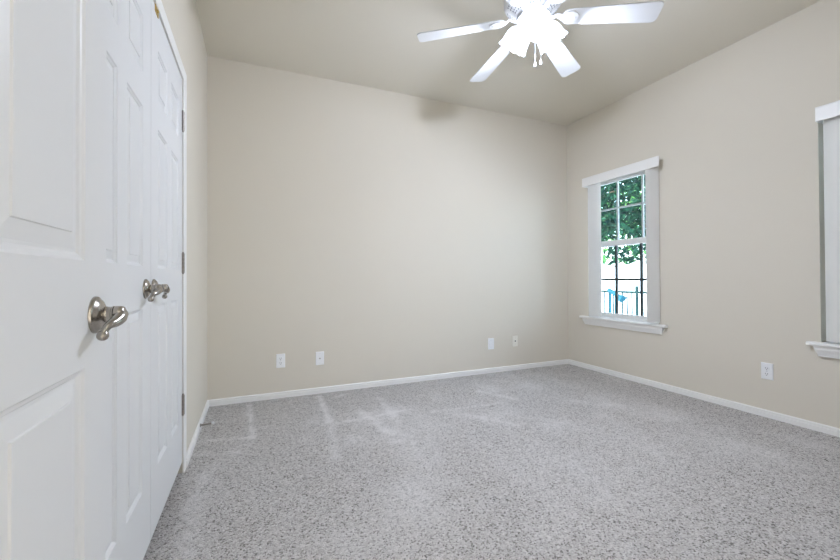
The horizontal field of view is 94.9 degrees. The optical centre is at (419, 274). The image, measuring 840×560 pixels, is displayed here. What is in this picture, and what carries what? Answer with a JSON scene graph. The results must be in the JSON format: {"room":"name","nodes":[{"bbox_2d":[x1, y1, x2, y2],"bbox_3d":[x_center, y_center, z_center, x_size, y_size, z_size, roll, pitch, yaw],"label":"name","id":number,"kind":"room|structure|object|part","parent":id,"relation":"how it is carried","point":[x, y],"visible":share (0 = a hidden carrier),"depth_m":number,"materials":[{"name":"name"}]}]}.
{"room":"empty bedroom","nodes":[
{"label":"empty bedroom","id":0,"kind":"room"},
{"bbox_2d":[153,0,206,473],"bbox_3d":[-1.030,-0.288,1.409,0.100,2.890,3.714,0,-1,-23],"label":"wall","id":1,"kind":"structure","parent":0,"point":[182,15],"depth_m":2.41,"materials":[{"name":"beige paint"}]},
{"bbox_2d":[0,0,128,559],"bbox_3d":[-0.432,-0.033,0.344,0.086,2.015,0.911,0,-1,-23],"label":"door","id":2,"kind":"structure","parent":1,"relation":"in","point":[56,321],"depth_m":0.56,"materials":[{"name":"white paint"}]},
{"bbox_3d":[-0.582,0.074,0.712,0.029,0.068,0.068,0,-1,-23],"label":"handle","id":3,"kind":"part","parent":2,"relation":"part of","materials":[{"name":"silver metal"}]},
{"bbox_3d":[-0.555,0.087,0.700,0.028,0.058,0.074,0,-1,-15],"label":"lever","id":4,"kind":"part","parent":2,"relation":"part of","materials":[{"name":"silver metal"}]},
{"bbox_2d":[105,0,162,559],"bbox_3d":[-0.828,-0.034,1.085,0.086,1.954,0.642,0,-1,-23],"label":"door","id":5,"kind":"structure","parent":1,"relation":"in","point":[128,56],"depth_m":1.15,"materials":[{"name":"white paint"}]},
{"bbox_3d":[-0.919,0.049,1.314,0.029,0.068,0.068,0,-1,-23],"label":"handle","id":6,"kind":"part","parent":5,"relation":"part of","materials":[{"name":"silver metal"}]},
{"bbox_3d":[-0.892,0.062,1.302,0.028,0.058,0.074,0,-1,-15],"label":"lever","id":7,"kind":"part","parent":5,"relation":"part of","materials":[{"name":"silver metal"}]},
{"bbox_2d":[150,0,184,540],"bbox_3d":[-1.083,-0.029,1.682,0.086,1.958,0.650,0,-1,-23],"label":"door","id":8,"kind":"structure","parent":1,"relation":"in","point":[167,405],"depth_m":1.59,"materials":[{"name":"white paint"}]},
{"bbox_3d":[-0.964,0.050,1.419,0.029,0.068,0.068,0,-1,-23],"label":"handle","id":9,"kind":"part","parent":8,"relation":"part of","materials":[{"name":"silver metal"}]},
{"bbox_3d":[-0.954,0.063,1.447,0.028,0.058,0.074,0,-1,-31],"label":"lever","id":10,"kind":"part","parent":8,"relation":"part of","materials":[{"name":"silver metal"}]},
{"bbox_2d":[154,0,186,472],"bbox_3d":[-0.958,-0.030,1.382,0.011,2.072,1.420,0,-1,-23],"label":"trim","id":11,"kind":"structure","parent":1,"relation":"attached to","point":[162,14],"depth_m":1.99,"materials":[{"name":"white paint"}]},
{"bbox_2d":[187,400,208,466],"bbox_3d":[-1.438,0.994,2.513,0.014,0.051,1.056,0,-1,-23],"label":"baseboard","id":12,"kind":"structure","parent":1,"relation":"attached to","point":[202,418],"depth_m":2.38,"materials":[{"name":"white paint"}]},
{"bbox_2d":[200,421,213,426],"bbox_3d":[-1.396,0.982,2.530,0.083,0.025,0.022,0,-1,-23],"label":"door stop","id":13,"kind":"object","parent":1,"relation":"attached to","point":[211,423],"visible":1,"depth_m":2.53,"materials":[{"name":"silver metal"}]},
{"bbox_2d":[207,56,567,399],"bbox_3d":[0.011,-0.272,3.797,3.891,2.890,0.140,0,-1,-23],"label":"wall","id":14,"kind":"structure","parent":0,"point":[383,233],"depth_m":3.52,"materials":[{"name":"beige paint"}]},
{"bbox_2d":[276,354,284,367],"bbox_3d":[-1.158,0.717,3.205,0.070,0.115,0.009,0,-1,-23],"label":"outlet plate","id":15,"kind":"object","parent":14,"relation":"attached to","point":[280,358],"visible":1,"depth_m":3.20,"materials":[{"name":"white plastic"}]},
{"bbox_2d":[316,351,323,364],"bbox_3d":[-0.863,0.723,3.327,0.070,0.115,0.016,0,-1,-23],"label":"cable plate","id":16,"kind":"object","parent":14,"relation":"attached to","point":[319,355],"visible":1,"depth_m":3.33,"materials":[{"name":"white plastic"}]},
{"bbox_2d":[209,359,567,406],"bbox_3d":[0.029,0.997,3.707,3.651,0.051,0.014,0,-1,-23],"label":"baseboard","id":17,"kind":"structure","parent":14,"relation":"attached to","point":[284,394],"depth_m":3.50,"materials":[{"name":"white paint"}]},
{"bbox_2d":[488,338,493,349],"bbox_3d":[0.741,0.721,4.017,0.070,0.115,0.008,0,-1,-23],"label":"blank plate","id":18,"kind":"object","parent":14,"relation":"attached to","point":[490,340],"visible":1,"depth_m":4.01,"materials":[{"name":"white plastic"}]},
{"bbox_2d":[512,335,517,346],"bbox_3d":[1.020,0.713,4.137,0.070,0.115,0.008,0,-1,-23],"label":"plate","id":19,"kind":"object","parent":14,"relation":"attached to","point":[514,338],"visible":1,"depth_m":4.13,"materials":[{"name":"white plastic"}]},
{"bbox_2d":[143,364,839,559],"bbox_3d":[0.426,1.080,1.956,4.358,0.150,3.604,0,-1,-23],"label":"floor","id":20,"kind":"structure","parent":0,"point":[564,461],"depth_m":1.90,"materials":[{"name":"grey carpet"}]},
{"bbox_2d":[195,0,820,125],"bbox_3d":[0.404,-1.810,2.038,4.548,0.150,3.714,0,-1,-23],"label":"ceiling","id":21,"kind":"structure","parent":0,"point":[376,44],"depth_m":2.89,"materials":[{"name":"beige paint"}]},
{"bbox_2d":[417,0,663,81],"bbox_3d":[0.642,-1.450,2.192,1.220,0.568,1.328,0,-1,-23],"label":"ceiling fan","id":22,"kind":"object","parent":21,"relation":"hanging from","point":[533,18],"visible":1,"depth_m":2.16,"materials":[{"name":"white metal"}]},
{"bbox_3d":[0.239,-1.426,2.259,0.510,0.057,0.130,0,-1,9],"label":"blade","id":23,"kind":"part","parent":22,"relation":"part of","materials":[{"name":"white wood"}]},
{"bbox_3d":[0.499,-1.424,2.575,0.130,0.057,0.510,0,-1,-21],"label":"blade","id":24,"kind":"part","parent":22,"relation":"part of","materials":[{"name":"white wood"}]},
{"bbox_3d":[0.569,-1.379,2.262,0.176,0.115,0.176,0,36,-46],"label":"lamp shade","id":25,"kind":"part","parent":22,"relation":"part of","materials":[{"name":"white glass"}]},
{"bbox_3d":[0.619,-1.386,2.096,0.044,0.055,0.044,0,-38,14],"label":"bulb","id":26,"kind":"part","parent":22,"relation":"part of","materials":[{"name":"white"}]},
{"bbox_3d":[0.626,-1.426,2.126,0.053,0.041,0.051,0,-1,-23],"label":"lamp arm","id":27,"kind":"part","parent":22,"relation":"part of","materials":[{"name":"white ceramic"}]},
{"bbox_3d":[0.618,-1.381,2.092,0.176,0.115,0.176,0,-38,14],"label":"lamp shade","id":28,"kind":"part","parent":22,"relation":"part of","materials":[{"name":"white glass"}]},
{"bbox_3d":[0.741,-1.380,2.219,0.176,0.115,0.176,-38,9,-13],"label":"lamp shade","id":29,"kind":"part","parent":22,"relation":"part of","materials":[{"name":"white glass"}]},
{"bbox_3d":[0.903,-1.427,2.507,0.130,0.057,0.510,-1,-1,39],"label":"blade","id":30,"kind":"part","parent":22,"relation":"part of","materials":[{"name":"white wood"}]},
{"bbox_3d":[1.046,-1.431,2.124,0.510,0.057,0.130,0,-1,9],"label":"blade","id":31,"kind":"part","parent":22,"relation":"part of","materials":[{"name":"white wood"}]},
{"bbox_2d":[566,0,839,427],"bbox_3d":[2.465,-0.293,2.826,0.140,2.890,3.574,0,-1,-23],"label":"wall","id":32,"kind":"structure","parent":0,"point":[735,135],"depth_m":2.88,"materials":[{"name":"beige paint"}]},
{"bbox_2d":[579,170,667,334],"bbox_3d":[2.013,-0.242,3.828,0.185,1.550,0.960,0,-1,-23],"label":"window","id":33,"kind":"structure","parent":32,"relation":"in","point":[612,320],"depth_m":3.81,"materials":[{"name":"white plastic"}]},
{"bbox_2d":[582,156,659,322],"bbox_3d":[1.945,-0.299,3.748,0.092,1.458,0.854,0,-1,-23],"label":"window frame","id":34,"kind":"structure","parent":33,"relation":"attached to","point":[651,165],"depth_m":3.50,"materials":[{"name":"white paint"}]},
{"bbox_3d":[2.069,-0.286,3.848,0.065,1.461,0.785,0,-1,-23],"label":"frame","id":35,"kind":"part","parent":33,"relation":"part of","materials":[{"name":"white plastic"}]},
{"bbox_3d":[2.077,-0.642,3.856,0.024,0.694,0.729,0,-1,-23],"label":"sash","id":36,"kind":"part","parent":33,"relation":"part of","materials":[{"name":"white plastic"}]},
{"bbox_3d":[2.057,0.032,3.839,0.024,0.773,0.729,0,-1,-23],"label":"sash","id":37,"kind":"part","parent":33,"relation":"part of","materials":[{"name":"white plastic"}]},
{"bbox_2d":[568,359,839,436],"bbox_3d":[2.373,0.978,2.849,0.014,0.051,3.434,0,-1,-23],"label":"baseboard","id":38,"kind":"structure","parent":32,"relation":"attached to","point":[830,430],"depth_m":2.95,"materials":[{"name":"white paint"}]},
{"bbox_2d":[761,362,773,380],"bbox_3d":[2.436,0.678,2.708,0.009,0.115,0.070,0,-1,-23],"label":"outlet plate","id":39,"kind":"object","parent":32,"relation":"attached to","point":[766,368],"visible":1,"depth_m":2.70,"materials":[{"name":"white plastic"}]},
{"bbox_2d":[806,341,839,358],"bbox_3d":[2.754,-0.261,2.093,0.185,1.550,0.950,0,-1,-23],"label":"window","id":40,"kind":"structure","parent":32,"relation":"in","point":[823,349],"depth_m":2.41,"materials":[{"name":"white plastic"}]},
{"bbox_2d":[815,100,839,342],"bbox_3d":[2.672,-0.318,2.046,0.092,1.458,0.816,0,-1,-23],"label":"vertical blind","id":41,"kind":"object","parent":32,"relation":"attached to","point":[828,115],"visible":1,"depth_m":2.37,"materials":[{"name":"white paint"}]},
{"label":"outside","id":42,"kind":"structure","parent":0,"visible":0},
{"bbox_2d":[602,292,646,321],"bbox_3d":[3.559,1.383,6.944,40.000,0.200,50.000,0,-1,-23],"label":"ground","id":43,"kind":"structure","parent":42,"point":[606,293],"depth_m":17.39,"materials":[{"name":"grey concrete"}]},
{"bbox_2d":[607,288,625,312],"bbox_3d":[3.986,0.782,7.906,0.411,1.006,0.508,0,-1,-23],"label":"ornament","id":44,"kind":"object","parent":43,"relation":"on","point":[622,298],"visible":0.34,"depth_m":7.91,"materials":[{"name":"teal ceramic"}]},
{"bbox_2d":[601,174,645,269],"bbox_3d":[3.572,-0.923,7.665,2.421,4.454,5.049,0,-1,-16],"label":"leafy tree","id":45,"kind":"object","parent":43,"relation":"on","point":[634,218],"visible":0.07,"depth_m":6.65,"materials":[{"name":"green plant"}]},
{"bbox_2d":[601,182,645,265],"bbox_3d":[6.056,-1.134,12.601,3.498,4.929,6.638,0,-1,-23],"label":"leafy tree","id":46,"kind":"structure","parent":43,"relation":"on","point":[604,258],"depth_m":11.95,"materials":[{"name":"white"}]},
{"bbox_2d":[602,286,646,320],"bbox_3d":[4.464,0.765,8.153,0.050,1.050,7.500,0,-1,-23],"label":"railing","id":47,"kind":"object","parent":43,"relation":"on","point":[637,292],"visible":0.06,"depth_m":8.13,"materials":[{"name":"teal metal"}]},
{"bbox_3d":[4.462,0.372,8.156,0.050,0.045,7.500,0,-1,-23],"label":"rail","id":48,"kind":"part","parent":47,"relation":"part of","materials":[{"name":"grey metal"}]},
{"bbox_3d":[4.517,0.763,8.028,0.044,1.050,0.044,0,-1,-23],"label":"post","id":49,"kind":"part","parent":47,"relation":"part of","materials":[{"name":"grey metal"}]}
]}

